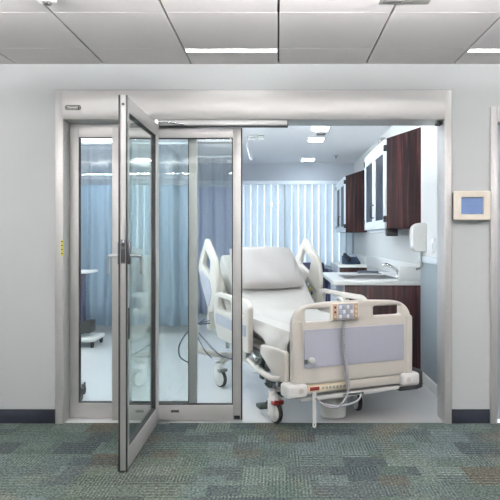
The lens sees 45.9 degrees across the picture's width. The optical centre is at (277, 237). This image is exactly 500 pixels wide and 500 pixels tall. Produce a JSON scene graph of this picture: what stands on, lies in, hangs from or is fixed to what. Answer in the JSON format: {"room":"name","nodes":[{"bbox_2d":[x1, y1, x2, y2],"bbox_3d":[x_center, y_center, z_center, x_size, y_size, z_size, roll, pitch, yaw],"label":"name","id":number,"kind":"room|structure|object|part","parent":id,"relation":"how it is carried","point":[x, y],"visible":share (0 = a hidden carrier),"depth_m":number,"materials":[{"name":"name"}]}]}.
{"room":"hospital interior","nodes":[
{"label":"hospital interior","id":0,"kind":"room"},
{"bbox_2d":[81,161,88,184],"bbox_3d":[-3.350,-0.023,7.370,0.100,2.670,6.060,0,0,0],"label":"wall","id":1,"kind":"structure","parent":0,"point":[85,165],"depth_m":10.10,"materials":[{"name":"paint"}]},
{"bbox_2d":[89,163,353,287],"bbox_3d":[-0.985,-0.023,10.350,4.630,2.670,0.100,0,0,0],"label":"wall","id":2,"kind":"structure","parent":0,"point":[250,171],"depth_m":10.30,"materials":[{"name":"paint"}]},
{"bbox_2d":[284,185,346,268],"bbox_3d":[-0.351,-0.218,10.300,3.358,1.520,0.160,0,0,0],"label":"window","id":3,"kind":"structure","parent":2,"relation":"in","point":[325,266],"depth_m":10.32,"materials":[{"name":"glass"}]},
{"bbox_2d":[163,181,351,265],"bbox_3d":[-0.340,-0.253,10.204,3.320,1.470,0.091,0,0,0],"label":"vertical blind","id":4,"kind":"object","parent":3,"relation":"attached to","point":[245,184],"visible":0.3,"depth_m":10.20,"materials":[{"name":"white fabric"}]},
{"bbox_2d":[81,126,390,162],"bbox_3d":[-0.985,-1.333,7.320,4.630,0.050,5.960,0,0,0],"label":"ceiling","id":5,"kind":"structure","parent":0,"point":[290,144],"depth_m":8.42,"materials":[{"name":"white paint"}]},
{"bbox_2d":[81,142,187,326],"bbox_3d":[-2.030,-0.055,7.997,1.698,2.494,0.146,0,0,0],"label":"privacy curtain","id":6,"kind":"object","parent":5,"relation":"hanging from","point":[96,200],"visible":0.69,"depth_m":8.01,"materials":[{"name":"fabric"}]},
{"bbox_2d":[185,155,231,313],"bbox_3d":[-1.060,-0.055,9.299,0.860,2.495,0.127,0,0,0],"label":"privacy curtain","id":7,"kind":"object","parent":5,"relation":"hanging from","point":[214,203],"visible":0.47,"depth_m":9.29,"materials":[{"name":"fabric"}]},
{"bbox_2d":[198,141,231,143],"bbox_3d":[-0.883,-1.300,8.000,0.640,0.016,0.180,0,0,0],"label":"recessed light","id":8,"kind":"object","parent":5,"relation":"in","point":[199,142],"visible":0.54,"depth_m":7.97,"materials":[{"name":"white paint"}]},
{"bbox_2d":[247,135,264,159],"bbox_3d":[-0.286,-1.149,7.500,0.231,0.319,0.060,0,0,0],"label":"track","id":9,"kind":"object","parent":5,"relation":"hanging from","point":[248,136],"visible":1,"depth_m":7.49,"materials":[{"name":"metal"}]},
{"bbox_2d":[300,158,315,160],"bbox_3d":[0.497,-1.299,9.750,0.239,0.018,0.280,0,0,0],"label":"recessed light","id":10,"kind":"object","parent":5,"relation":"in","point":[302,159],"visible":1,"depth_m":9.68,"materials":[{"name":"white paint"}]},
{"bbox_2d":[307,137,324,141],"bbox_3d":[0.502,-1.299,7.780,0.225,0.018,0.280,0,0,0],"label":"recessed light","id":11,"kind":"object","parent":5,"relation":"in","point":[310,139],"visible":1,"depth_m":7.71,"materials":[{"name":"white paint"}]},
{"bbox_2d":[309,138,323,141],"bbox_3d":[0.502,-1.293,7.780,0.185,0.006,0.240,0,0,0],"label":"diffuser","id":12,"kind":"object","parent":11,"relation":"attached to","point":[310,139],"depth_m":7.77,"materials":[{"name":"white plastic"}]},
{"bbox_2d":[311,126,330,130],"bbox_3d":[0.505,-1.299,7.000,0.218,0.018,0.280,0,0,0],"label":"recessed light","id":13,"kind":"object","parent":5,"relation":"in","point":[314,128],"visible":0.84,"depth_m":6.94,"materials":[{"name":"white paint"}]},
{"bbox_2d":[313,127,328,130],"bbox_3d":[0.505,-1.293,7.000,0.178,0.006,0.240,0,0,0],"label":"diffuser","id":14,"kind":"object","parent":13,"relation":"attached to","point":[314,128],"depth_m":6.99,"materials":[{"name":"white"}]},
{"bbox_2d":[0,61,499,408],"bbox_3d":[0.200,-0.063,4.260,8.800,2.750,0.160,0,0,0],"label":"wall","id":15,"kind":"structure","parent":0,"point":[27,91],"depth_m":4.18,"materials":[{"name":"paint"}]},
{"bbox_2d":[0,409,54,422],"bbox_3d":[-2.888,1.263,4.174,2.624,0.098,0.012,0,0,0],"label":"baseboard","id":16,"kind":"structure","parent":15,"relation":"attached to","point":[6,415],"depth_m":4.17,"materials":[{"name":"black rubber"}]},
{"bbox_2d":[55,90,451,423],"bbox_3d":[-0.173,0.131,4.243,2.813,2.363,0.234,0,0,0],"label":"door","id":17,"kind":"structure","parent":15,"relation":"in","point":[167,108],"depth_m":4.16,"materials":[{"name":"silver metal"}]},
{"bbox_3d":[-1.048,1.253,4.300,0.803,0.110,0.040,0,0,0],"label":"rail","id":18,"kind":"part","parent":17,"relation":"part of","materials":[{"name":"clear metal"}]},
{"bbox_3d":[-1.048,-0.780,4.300,0.803,0.095,0.040,0,0,0],"label":"rail","id":19,"kind":"part","parent":17,"relation":"part of","materials":[{"name":"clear metal"}]},
{"bbox_3d":[-1.052,0.240,4.300,0.926,2.136,0.040,0,0,0],"label":"glass panel","id":20,"kind":"part","parent":17,"relation":"part of","materials":[{"name":"clear glass"}]},
{"bbox_2d":[107,95,169,470],"bbox_3d":[-0.865,0.257,3.732,0.202,2.110,0.915,0,0,0],"label":"door","id":21,"kind":"structure","parent":17,"relation":"attached to","point":[128,447],"depth_m":3.30,"materials":[{"name":"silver metal"}]},
{"bbox_3d":[-0.926,0.148,3.323,0.079,0.111,0.023,0,0,0],"label":"pull lever","id":22,"kind":"part","parent":21,"relation":"part of","materials":[{"name":"silver metal"}]},
{"bbox_3d":[-0.865,0.075,3.287,0.024,0.135,0.008,0,0,0],"label":"latch plate","id":23,"kind":"part","parent":21,"relation":"part of","materials":[{"name":"grey metal"}]},
{"bbox_3d":[-0.804,0.148,3.323,0.079,0.111,0.023,0,0,0],"label":"pull lever","id":24,"kind":"part","parent":21,"relation":"part of","materials":[{"name":"silver metal"}]},
{"bbox_3d":[-0.865,-0.755,3.712,0.044,0.085,0.743,0,0,0],"label":"rail","id":25,"kind":"part","parent":21,"relation":"part of","materials":[{"name":"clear metal"}]},
{"bbox_3d":[-0.865,1.242,3.712,0.044,0.115,0.743,0,0,0],"label":"rail","id":26,"kind":"part","parent":21,"relation":"part of","materials":[{"name":"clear metal"}]},
{"bbox_3d":[-0.766,-0.813,4.144,0.215,0.040,0.037,0,0,3],"label":"pivot arm","id":27,"kind":"part","parent":17,"relation":"part of","materials":[{"name":"silver metal"}]},
{"bbox_2d":[112,128,241,419],"bbox_3d":[-0.722,0.258,4.228,0.930,2.088,0.044,0,0,0],"label":"sliding door","id":28,"kind":"structure","parent":17,"relation":"attached to","point":[137,411],"depth_m":4.21,"materials":[{"name":"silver metal"}]},
{"bbox_3d":[-0.726,-0.751,4.230,0.806,0.070,0.040,0,0,0],"label":"rail","id":29,"kind":"part","parent":28,"relation":"part of","materials":[{"name":"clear metal"}]},
{"bbox_3d":[-0.726,1.248,4.230,0.806,0.108,0.040,0,0,0],"label":"rail","id":30,"kind":"part","parent":28,"relation":"part of","materials":[{"name":"silver metal"}]},
{"bbox_3d":[-0.398,-0.816,4.181,0.925,0.040,0.038,0,0,0],"label":"carrier rail","id":31,"kind":"part","parent":17,"relation":"part of","materials":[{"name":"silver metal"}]},
{"bbox_3d":[-0.170,-1.039,4.259,2.694,0.012,0.202,0,0,0],"label":"trim","id":32,"kind":"part","parent":17,"relation":"part of","materials":[{"name":"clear metal"}]},
{"bbox_2d":[452,409,489,422],"bbox_3d":[1.365,1.263,4.174,0.269,0.098,0.012,0,0,0],"label":"baseboard","id":33,"kind":"structure","parent":15,"relation":"attached to","point":[458,415],"depth_m":4.17,"materials":[{"name":"black rubber"}]},
{"bbox_2d":[452,191,490,219],"bbox_3d":[1.359,-0.227,4.147,0.256,0.203,0.065,0,0,0],"label":"tablet","id":34,"kind":"object","parent":15,"relation":"attached to","point":[466,205],"visible":1,"depth_m":4.12,"materials":[{"name":"beige plastic"}]},
{"bbox_2d":[490,107,499,423],"bbox_3d":[2.081,0.192,4.240,1.158,2.240,0.200,0,0,0],"label":"door frame","id":35,"kind":"structure","parent":15,"relation":"in","point":[494,111],"depth_m":4.16,"materials":[{"name":"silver metal"}]},
{"bbox_2d":[0,313,499,499],"bbox_3d":[0.200,1.337,3.740,8.800,0.050,13.120,0,0,0],"label":"floor","id":36,"kind":"structure","parent":0,"point":[39,461],"depth_m":3.65,"materials":[{"name":"carpet"}]},
{"bbox_2d":[81,381,85,400],"bbox_3d":[-1.724,0.362,4.753,0.290,1.900,0.449,0,0,0],"label":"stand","id":37,"kind":"object","parent":36,"relation":"on","point":[83,383],"visible":0.16,"depth_m":4.92,"materials":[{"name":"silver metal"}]},
{"bbox_2d":[81,270,104,347],"bbox_3d":[-2.430,0.855,7.220,0.500,0.915,0.440,0,0,0],"label":"equipment cart","id":38,"kind":"object","parent":36,"relation":"on","point":[88,326],"visible":0.56,"depth_m":7.16,"materials":[{"name":"white plastic"}]},
{"bbox_2d":[81,270,97,273],"bbox_3d":[-2.470,0.412,7.220,0.420,0.030,0.400,0,0,0],"label":"countertop","id":39,"kind":"structure","parent":38,"relation":"on","point":[82,271],"depth_m":7.11,"materials":[{"name":"white plastic"}]},
{"bbox_2d":[178,239,421,427],"bbox_3d":[-0.005,0.661,4.981,1.403,1.302,2.212,0,0,-23],"label":"hospital bed","id":40,"kind":"object","parent":36,"relation":"on","point":[378,348],"visible":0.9,"depth_m":4.15,"materials":[{"name":"plastic"}]},
{"bbox_3d":[-0.763,0.962,5.390,0.306,0.353,0.093,0,0,-23],"label":"power cord","id":41,"kind":"part","parent":40,"relation":"part of","materials":[{"name":"blue plastic"}]},
{"bbox_3d":[-0.673,0.897,5.254,0.110,0.318,0.249,0,0,-23],"label":"power cord","id":42,"kind":"part","parent":40,"relation":"part of","materials":[{"name":"blue plastic"}]},
{"bbox_3d":[-0.685,0.479,5.577,0.008,0.330,0.397,0,0,-22],"label":"inlay panel","id":43,"kind":"part","parent":40,"relation":"part of","materials":[{"name":"purple plastic"}]},
{"bbox_3d":[-0.652,0.351,5.559,0.045,0.682,0.628,0,0,-23],"label":"head rail","id":44,"kind":"part","parent":40,"relation":"part of","materials":[{"name":"plastic"}]},
{"bbox_3d":[-0.606,0.918,5.240,0.314,0.300,0.086,0,0,-2],"label":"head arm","id":45,"kind":"part","parent":40,"relation":"part of","materials":[{"name":"plastic"}]},
{"bbox_3d":[-0.562,0.882,5.112,0.151,0.274,0.559,0,0,-30],"label":"power cord","id":46,"kind":"part","parent":40,"relation":"part of","materials":[{"name":"blue plastic"}]},
{"bbox_3d":[-0.278,0.652,6.002,0.900,0.520,0.050,0,0,-22],"label":"headboard","id":47,"kind":"part","parent":40,"relation":"part of","materials":[{"name":"plastic"}]},
{"bbox_3d":[-0.402,0.717,4.892,0.008,0.090,0.805,0,0,-22],"label":"inlay panel","id":48,"kind":"part","parent":40,"relation":"part of","materials":[{"name":"purple plastic"}]},
{"bbox_3d":[-0.387,0.682,4.918,0.045,0.400,0.938,0,0,-23],"label":"rail","id":49,"kind":"part","parent":40,"relation":"part of","materials":[{"name":"plastic"}]},
{"bbox_3d":[0.065,1.071,4.904,0.829,0.119,1.248,0,0,-23],"label":"frame","id":50,"kind":"part","parent":40,"relation":"part of","materials":[{"name":"plastic"}]},
{"bbox_3d":[0.137,0.912,4.999,0.880,0.080,1.910,0,0,-23],"label":"frame","id":51,"kind":"part","parent":40,"relation":"part of","materials":[{"name":"metal"}]},
{"bbox_3d":[-0.060,0.982,4.247,0.024,0.064,0.463,0,0,-35],"label":"link rod","id":52,"kind":"part","parent":40,"relation":"part of","materials":[{"name":"silver metal"}]},
{"bbox_3d":[-0.117,0.962,4.358,0.064,0.222,0.411,0,0,-22],"label":"link rod","id":53,"kind":"part","parent":40,"relation":"part of","materials":[{"name":"silver metal"}]},
{"bbox_2d":[219,255,329,353],"bbox_3d":[0.079,0.492,4.981,0.832,0.656,1.852,0,0,-22],"label":"mattress","id":54,"kind":"object","parent":40,"relation":"on","point":[273,309],"visible":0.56,"depth_m":5.21,"materials":[{"name":"grey fabric"}]},
{"bbox_2d":[229,247,303,288],"bbox_3d":[-0.108,0.277,5.526,0.660,0.389,0.368,0,0,-23],"label":"pillow","id":55,"kind":"object","parent":54,"relation":"on","point":[262,267],"visible":0.89,"depth_m":5.45,"materials":[{"name":"grey fabric"}]},
{"bbox_3d":[-0.027,0.871,4.154,0.040,0.216,0.471,0,0,-22],"label":"foot rail","id":56,"kind":"part","parent":40,"relation":"part of","materials":[{"name":"plastic"}]},
{"bbox_3d":[0.299,0.351,5.953,0.045,0.682,0.628,0,0,-23],"label":"head rail","id":57,"kind":"part","parent":40,"relation":"part of","materials":[{"name":"plastic"}]},
{"bbox_3d":[0.227,0.815,3.908,0.043,0.043,0.029,0,0,-23],"label":"release knob","id":58,"kind":"part","parent":40,"relation":"part of","materials":[{"name":"white plastic"}]},
{"bbox_2d":[315,297,357,408],"bbox_3d":[0.385,0.775,4.010,0.319,0.746,0.128,0,0,-23],"label":"pendant","id":59,"kind":"object","parent":40,"relation":"hanging from","point":[342,310],"visible":1,"depth_m":3.98,"materials":[{"name":"beige plastic"}]},
{"bbox_3d":[0.461,0.781,3.988,0.062,0.461,0.030,0,0,-23],"label":"coiled cord","id":60,"kind":"part","parent":59,"relation":"part of","materials":[{"name":"grey plastic"}]},
{"bbox_3d":[0.565,0.682,5.312,0.045,0.400,0.938,0,0,-23],"label":"rail","id":61,"kind":"part","parent":40,"relation":"part of","materials":[{"name":"plastic"}]},
{"bbox_2d":[298,384,400,401],"bbox_3d":[0.520,1.077,4.102,0.820,0.040,0.060,0,0,-23],"label":"frame","id":62,"kind":"object","parent":40,"relation":"on","point":[387,387],"depth_m":4.08,"materials":[{"name":"white plastic"}]},
{"bbox_3d":[0.518,0.705,4.080,0.936,0.545,0.055,0,0,-23],"label":"footboard","id":63,"kind":"part","parent":40,"relation":"part of","materials":[{"name":"plastic"}]},
{"bbox_3d":[0.536,0.740,4.056,0.785,0.255,0.008,0,0,-22],"label":"inlay panel","id":64,"kind":"part","parent":40,"relation":"part of","materials":[{"name":"purple plastic"}]},
{"bbox_2d":[303,262,332,301],"bbox_3d":[0.530,0.859,9.531,0.650,0.906,0.761,0,0,0],"label":"recliner chair","id":65,"kind":"object","parent":36,"relation":"on","point":[306,264],"visible":0.14,"depth_m":9.41,"materials":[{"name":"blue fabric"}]},
{"bbox_3d":[0.530,0.658,9.813,0.480,0.503,0.197,0,0,0],"label":"backrest","id":66,"kind":"part","parent":65,"relation":"part of","materials":[{"name":"blue plastic"}]},
{"bbox_3d":[0.815,0.855,9.480,0.080,0.715,0.660,0,0,0],"label":"armrest","id":67,"kind":"part","parent":65,"relation":"part of","materials":[{"name":"blue plastic"}]},
{"bbox_2d":[331,264,366,271],"bbox_3d":[1.103,0.876,9.425,0.452,0.872,1.250,0,0,0],"label":"base cabinet","id":68,"kind":"object","parent":36,"relation":"on","point":[333,268],"visible":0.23,"depth_m":8.80,"materials":[{"name":"brown wood"}]},
{"bbox_2d":[331,254,366,267],"bbox_3d":[1.114,0.356,9.420,0.428,0.168,1.280,0,0,0],"label":"countertop","id":69,"kind":"structure","parent":68,"relation":"on","point":[362,259],"depth_m":8.89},
{"bbox_2d":[342,253,360,264],"bbox_3d":[1.119,0.313,9.004,0.220,0.175,0.213,0,0,-18],"label":"telephone","id":70,"kind":"object","parent":69,"relation":"on","point":[349,259],"visible":0.99,"depth_m":8.97,"materials":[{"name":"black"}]},
{"bbox_3d":[1.125,0.876,8.810,0.409,0.872,0.020,0,0,0],"label":"panel","id":71,"kind":"part","parent":68,"relation":"part of","materials":[{"name":"brown wood"}]},
{"bbox_2d":[331,284,420,369],"bbox_3d":[0.955,0.876,6.165,0.749,0.872,1.370,0,0,0],"label":"base cabinet","id":72,"kind":"object","parent":36,"relation":"on","point":[409,295],"visible":0.21,"depth_m":5.48,"materials":[{"name":"brown wood"}]},
{"bbox_3d":[0.622,0.543,5.837,0.022,0.198,0.669,0,0,0],"label":"drawer","id":73,"kind":"part","parent":72,"relation":"part of","materials":[{"name":"white laminate"}]},
{"bbox_2d":[323,255,420,284],"bbox_3d":[0.920,0.346,7.125,0.816,0.188,3.310,0,0,0],"label":"countertop","id":74,"kind":"structure","parent":72,"relation":"on","point":[408,274],"depth_m":5.54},
{"bbox_2d":[338,274,397,278],"bbox_3d":[0.910,0.485,6.050,0.528,0.183,0.628,0,0,0],"label":"sink","id":75,"kind":"object","parent":74,"relation":"in","point":[345,276],"visible":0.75,"depth_m":6.34,"materials":[{"name":"silver metal"}]},
{"bbox_2d":[341,275,391,277],"bbox_3d":[0.910,0.488,6.050,0.500,0.177,0.600,0,0,0],"label":"basin","id":76,"kind":"object","parent":75,"relation":"in","point":[343,276],"depth_m":6.34,"materials":[{"name":"silver metal"}]},
{"bbox_2d":[356,271,381,273],"bbox_3d":[1.020,0.385,6.620,0.260,0.030,0.180,0,0,0],"label":"tray","id":77,"kind":"object","parent":74,"relation":"on","point":[358,272],"visible":0.95,"depth_m":6.56,"materials":[{"name":"metal"}]},
{"bbox_2d":[382,263,398,277],"bbox_3d":[1.175,0.327,5.981,0.227,0.146,0.108,0,0,35],"label":"faucet","id":78,"kind":"object","parent":74,"relation":"on","point":[383,264],"visible":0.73,"depth_m":5.98,"materials":[{"name":"silver metal"}]},
{"bbox_2d":[0,0,499,63],"bbox_3d":[0.200,-1.259,0.680,8.800,0.050,7.000,0,0,0],"label":"ceiling","id":79,"kind":"structure","parent":0,"point":[31,31],"depth_m":3.54,"materials":[{"name":"tile"}]},
{"bbox_2d":[37,0,56,5],"bbox_3d":[-1.190,-1.218,3.035,0.098,0.032,0.098,0,0,0],"label":"smoke detector","id":80,"kind":"object","parent":79,"relation":"attached to","point":[44,2],"visible":1,"depth_m":3.02,"materials":[{"name":"white paint"}]},
{"bbox_2d":[185,49,276,52],"bbox_3d":[-0.307,-1.238,3.872,0.604,0.016,0.068,0,0,0],"label":"recessed light","id":81,"kind":"object","parent":79,"relation":"in","point":[186,50],"visible":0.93,"depth_m":3.87,"materials":[{"name":"white paint"}]},
{"bbox_2d":[186,50,275,51],"bbox_3d":[-0.307,-1.234,3.872,0.594,0.007,0.056,0,0,0],"label":"diffuser","id":82,"kind":"object","parent":81,"relation":"attached to","point":[186,50],"depth_m":3.88,"materials":[{"name":"white"}]},
{"bbox_2d":[379,0,430,3],"bbox_3d":[0.660,-1.229,2.945,0.260,0.010,0.300,0,0,0],"label":"ceiling vent","id":83,"kind":"object","parent":79,"relation":"in","point":[381,1],"visible":1,"depth_m":3.06,"materials":[{"name":"grey metal"}]},
{"bbox_2d":[467,49,499,52],"bbox_3d":[1.553,-1.238,3.872,0.604,0.016,0.068,0,0,0],"label":"recessed light","id":84,"kind":"object","parent":79,"relation":"in","point":[469,50],"visible":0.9,"depth_m":3.89,"materials":[{"name":"white paint"}]},
{"bbox_2d":[468,50,499,51],"bbox_3d":[1.553,-1.234,3.872,0.594,0.007,0.056,0,0,0],"label":"diffuser","id":85,"kind":"object","parent":84,"relation":"attached to","point":[468,50],"depth_m":3.88,"materials":[{"name":"white"}]},
{"bbox_2d":[354,126,436,271],"bbox_3d":[1.380,-0.023,7.370,0.100,2.670,6.060,0,0,0],"label":"wall","id":86,"kind":"structure","parent":0,"point":[397,248],"depth_m":5.82,"materials":[{"name":"paint"}]},
{"bbox_2d":[336,170,366,232],"bbox_3d":[1.145,-0.560,9.425,0.371,0.944,1.250,0,0,0],"label":"upper cabinet","id":87,"kind":"object","parent":86,"relation":"attached to","point":[350,190],"visible":1,"depth_m":8.80,"materials":[{"name":"brown wood"}]},
{"bbox_3d":[1.004,-0.485,9.738,0.008,0.625,0.447,0,0,0],"label":"glass panel","id":88,"kind":"part","parent":87,"relation":"part of","materials":[{"name":"black"}]},
{"bbox_3d":[1.002,-0.503,9.738,0.020,0.830,0.617,0,0,0],"label":"door","id":89,"kind":"part","parent":87,"relation":"part of","materials":[{"name":"white laminate"}]},
{"bbox_3d":[1.004,-0.485,9.113,0.008,0.625,0.447,0,0,0],"label":"glass panel","id":90,"kind":"part","parent":87,"relation":"part of","materials":[{"name":"black"}]},
{"bbox_3d":[1.002,-0.503,9.113,0.020,0.830,0.617,0,0,0],"label":"door","id":91,"kind":"part","parent":87,"relation":"part of","materials":[{"name":"white laminate"}]},
{"bbox_2d":[355,254,365,264],"bbox_3d":[1.319,0.336,9.425,0.018,0.128,1.250,0,0,0],"label":"backsplash","id":92,"kind":"structure","parent":86,"relation":"attached to","point":[362,259],"depth_m":9.14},
{"bbox_2d":[364,127,420,229],"bbox_3d":[1.145,-0.560,6.120,0.371,0.944,1.280,0,0,0],"label":"upper cabinet","id":93,"kind":"object","parent":86,"relation":"attached to","point":[393,168],"visible":0.99,"depth_m":5.48,"materials":[{"name":"brown wood"}]},
{"bbox_3d":[1.004,-0.485,6.440,0.008,0.625,0.462,0,0,0],"label":"glass panel","id":94,"kind":"part","parent":93,"relation":"part of","materials":[{"name":"black"}]},
{"bbox_3d":[1.002,-0.503,6.440,0.020,0.830,0.632,0,0,0],"label":"door","id":95,"kind":"part","parent":93,"relation":"part of","materials":[{"name":"white laminate"}]},
{"bbox_2d":[369,229,385,232],"bbox_3d":[1.060,-0.071,6.150,0.070,0.034,1.000,0,0,0],"label":"light","id":96,"kind":"object","parent":93,"relation":"attached to","point":[378,230],"visible":0.74,"depth_m":6.03,"materials":[{"name":"white plastic"}]},
{"bbox_3d":[1.004,-0.485,5.800,0.008,0.625,0.462,0,0,0],"label":"glass panel","id":97,"kind":"part","parent":93,"relation":"part of","materials":[{"name":"black"}]},
{"bbox_3d":[1.002,-0.503,5.800,0.020,0.830,0.632,0,0,0],"label":"door","id":98,"kind":"part","parent":93,"relation":"part of","materials":[{"name":"white laminate"}]},
{"bbox_2d":[385,229,397,235],"bbox_3d":[1.085,-0.053,5.617,0.100,0.070,0.126,0,0,0],"label":"printer","id":99,"kind":"object","parent":93,"relation":"attached to","point":[389,232],"visible":0.94,"depth_m":5.56,"materials":[{"name":"black plastic"}]},
{"bbox_2d":[366,255,420,280],"bbox_3d":[1.319,0.326,7.125,0.018,0.148,3.310,0,0,0],"label":"backsplash","id":100,"kind":"structure","parent":86,"relation":"attached to","point":[373,261],"depth_m":7.18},
{"bbox_2d":[410,223,426,269],"bbox_3d":[1.266,0.079,5.330,0.132,0.429,0.130,0,0,0],"label":"soap dispenser","id":101,"kind":"object","parent":86,"relation":"attached to","point":[418,231],"visible":1,"depth_m":5.26,"materials":[{"name":"white plastic"}]},
{"bbox_3d":[1.281,0.203,5.337,0.064,0.181,0.025,0,0,24],"label":"drip spout","id":102,"kind":"part","parent":101,"relation":"part of","materials":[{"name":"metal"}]},
{"bbox_2d":[418,256,436,264],"bbox_3d":[1.315,0.192,4.905,0.030,0.060,1.130,0,0,0],"label":"wall rail","id":103,"kind":"object","parent":86,"relation":"attached to","point":[425,259],"visible":0.34,"depth_m":5.09,"materials":[{"name":"white laminate"}]},
{"bbox_2d":[421,263,436,383],"bbox_3d":[1.327,0.722,4.905,0.006,1.000,1.130,0,0,0],"label":"wainscot","id":104,"kind":"structure","parent":86,"relation":"attached to","point":[428,271],"depth_m":5.15,"materials":[{"name":"plastic"}]},
{"bbox_2d":[422,371,436,395],"bbox_3d":[1.321,1.267,4.905,0.018,0.090,1.130,0,0,0],"label":"baseboard","id":105,"kind":"structure","parent":86,"relation":"attached to","point":[426,380],"depth_m":5.10,"materials":[{"name":"white paint"}]},
{"bbox_2d":[431,239,434,252],"bbox_3d":[1.323,0.067,5.040,0.014,0.120,0.080,0,0,0],"label":"switch plate","id":106,"kind":"object","parent":86,"relation":"attached to","point":[432,240],"visible":1,"depth_m":5.02,"materials":[{"name":"white plastic"}]}
]}

